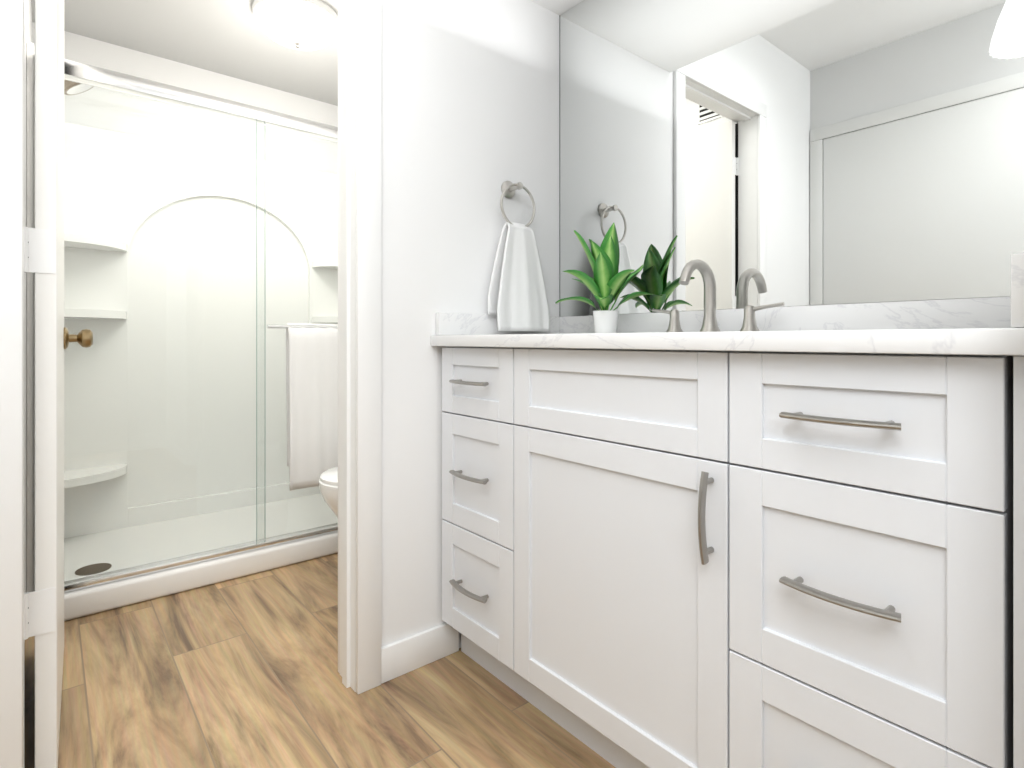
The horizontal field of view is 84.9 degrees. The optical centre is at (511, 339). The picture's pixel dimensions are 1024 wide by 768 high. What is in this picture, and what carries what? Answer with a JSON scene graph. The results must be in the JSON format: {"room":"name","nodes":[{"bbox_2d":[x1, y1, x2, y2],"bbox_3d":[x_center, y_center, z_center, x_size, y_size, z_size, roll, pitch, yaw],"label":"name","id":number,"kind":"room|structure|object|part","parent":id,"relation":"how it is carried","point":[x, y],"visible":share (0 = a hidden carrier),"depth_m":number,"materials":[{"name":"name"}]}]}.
{"room":"bathroom","nodes":[
{"label":"bathroom","id":0,"kind":"room"},
{"bbox_2d":[31,0,582,105],"bbox_3d":[-0.449,-1.350,1.184,2.118,0.480,4.050,0,0,-40],"label":"ceiling","id":1,"kind":"structure","parent":0,"point":[230,38],"depth_m":2.57,"materials":[{"name":"paint"}]},
{"bbox_2d":[252,0,337,50],"bbox_3d":[-0.919,-1.318,2.397,0.352,0.142,0.352,0,0,-40],"label":"light","id":2,"kind":"object","parent":1,"relation":"attached to","point":[307,25],"visible":1,"depth_m":2.31,"materials":[{"name":"frosted glass"},{"name":"metal"}]},
{"bbox_2d":[25,553,615,767],"bbox_3d":[-0.448,0.940,1.184,2.320,0.060,4.250,0,0,-40],"label":"floor","id":3,"kind":"structure","parent":0,"point":[241,672],"depth_m":1.42,"materials":[{"name":"brown wood"}]},
{"bbox_2d":[64,493,337,620],"bbox_3d":[-1.196,0.868,2.554,1.522,0.085,0.845,0,0,-40],"label":"shower base","id":4,"kind":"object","parent":3,"relation":"on","point":[105,597],"depth_m":2.29,"materials":[{"name":"plastic"}]},
{"bbox_2d":[64,59,337,592],"bbox_3d":[-0.941,-0.046,2.245,1.481,1.740,0.109,0,0,-40],"label":"shower door","id":5,"kind":"structure","parent":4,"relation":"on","point":[311,365],"depth_m":2.21,"materials":[{"name":"clear glass"}]},
{"bbox_2d":[285,323,337,490],"bbox_3d":[-0.733,0.266,2.376,0.431,0.668,0.044,0,0,-40],"label":"towel","id":6,"kind":"object","parent":5,"relation":"hanging from","point":[311,349],"depth_m":2.29,"materials":[{"name":"white fabric"}]},
{"bbox_2d":[319,466,337,517],"bbox_3d":[-0.406,0.519,2.193,0.690,0.782,0.430,0,0,-40],"label":"toilet","id":7,"kind":"object","parent":3,"relation":"on","point":[328,483],"visible":0.1,"depth_m":1.96,"materials":[{"name":"ceramic"}]},
{"bbox_2d":[431,341,1023,767],"bbox_3d":[0.368,0.464,1.257,0.523,0.891,1.248,0,0,-40],"label":"bathroom vanity","id":8,"kind":"object","parent":3,"relation":"on","point":[777,535],"depth_m":0.90,"materials":[{"name":"paint"}]},
{"bbox_2d":[431,325,1023,344],"bbox_3d":[0.369,0.002,1.265,0.514,0.031,1.262,0,0,-40],"label":"countertop","id":9,"kind":"structure","parent":8,"relation":"on","point":[953,334],"depth_m":0.87,"materials":[{"name":"white stone"}]},
{"bbox_2d":[555,223,652,332],"bbox_3d":[0.253,-0.169,1.595,0.229,0.308,0.254,0,0,-40],"label":"plant","id":10,"kind":"object","parent":9,"relation":"on","point":[607,284],"visible":1,"depth_m":1.56,"materials":[{"name":"green plant"}]},
{"bbox_3d":[0.268,-0.049,1.598,0.073,0.068,0.073,0,0,-40],"label":"pot","id":11,"kind":"part","parent":10,"relation":"part of","materials":[{"name":"ceramic"}]},
{"bbox_2d":[651,259,784,334],"bbox_3d":[0.455,-0.104,1.360,0.150,0.181,0.356,0,0,-40],"label":"faucet","id":12,"kind":"object","parent":9,"relation":"on","point":[710,324],"depth_m":1.37,"materials":[{"name":"silver metal"}]},
{"bbox_2d":[25,0,1010,647],"bbox_3d":[-0.449,-0.310,1.184,2.318,2.440,4.250,0,0,-40],"label":"wall","id":13,"kind":"structure","parent":0,"point":[469,106],"depth_m":1.65,"materials":[{"name":"paint"}]},
{"bbox_2d":[25,0,92,767],"bbox_3d":[-1.121,-0.107,1.401,0.123,2.018,0.648,0,0,-38],"label":"door","id":14,"kind":"structure","parent":13,"relation":"attached to","point":[44,263],"depth_m":1.14,"materials":[{"name":"paint"}]},
{"bbox_2d":[64,80,93,94],"bbox_3d":[-1.733,-1.035,2.165,0.200,0.160,0.124,0,0,-40],"label":"shower head","id":15,"kind":"object","parent":13,"relation":"attached to","point":[67,83],"depth_m":2.17},
{"bbox_2d":[26,42,337,592],"bbox_3d":[-1.211,-0.043,2.571,1.523,1.815,0.800,0,0,-40],"label":"wall","id":16,"kind":"structure","parent":13,"relation":"attached to","point":[158,415],"depth_m":2.72,"materials":[{"name":"plastic"}]},
{"bbox_2d":[0,0,380,767],"bbox_3d":[-0.686,-0.139,1.279,0.781,2.097,0.132,0,0,-40],"label":"door frame","id":17,"kind":"structure","parent":13,"relation":"attached to","point":[360,346],"depth_m":1.44,"materials":[{"name":"paint"}]},
{"bbox_2d":[381,623,458,663],"bbox_3d":[-0.124,0.864,1.820,0.773,0.092,0.016,0,0,-40],"label":"baseboard","id":18,"kind":"structure","parent":13,"relation":"attached to","point":[396,649],"depth_m":1.55,"materials":[{"name":"paint"}]},
{"bbox_2d":[436,313,558,332],"bbox_3d":[-0.029,-0.046,1.743,0.478,0.064,0.020,0,0,-40],"label":"backsplash","id":19,"kind":"structure","parent":13,"relation":"attached to","point":[445,322],"depth_m":1.65,"materials":[{"name":"white stone"}]},
{"bbox_2d":[487,181,549,331],"bbox_3d":[0.017,-0.264,1.734,0.211,0.475,0.093,0,0,-40],"label":"towel ring","id":20,"kind":"object","parent":13,"relation":"attached to","point":[517,298],"visible":1,"depth_m":1.70,"materials":[{"name":"white fabric"}]},
{"bbox_2d":[559,297,1006,332],"bbox_3d":[0.559,-0.046,1.423,0.020,0.064,1.262,0,0,-40],"label":"backsplash","id":21,"kind":"structure","parent":13,"relation":"attached to","point":[991,310],"depth_m":1.25,"materials":[{"name":"white stone"}]},
{"bbox_2d":[560,0,1023,316],"bbox_3d":[0.566,-0.594,1.428,0.005,1.028,1.259,0,0,-40],"label":"mirror","id":22,"kind":"object","parent":13,"relation":"attached to","point":[755,153],"visible":1,"depth_m":1.31,"materials":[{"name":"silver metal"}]},
{"bbox_2d":[1007,253,1023,324],"bbox_3d":[0.759,-0.056,0.782,0.488,0.084,0.020,0,0,-40],"label":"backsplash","id":23,"kind":"structure","parent":13,"relation":"attached to","point":[1015,303],"depth_m":0.63,"materials":[{"name":"white stone"}]}
]}

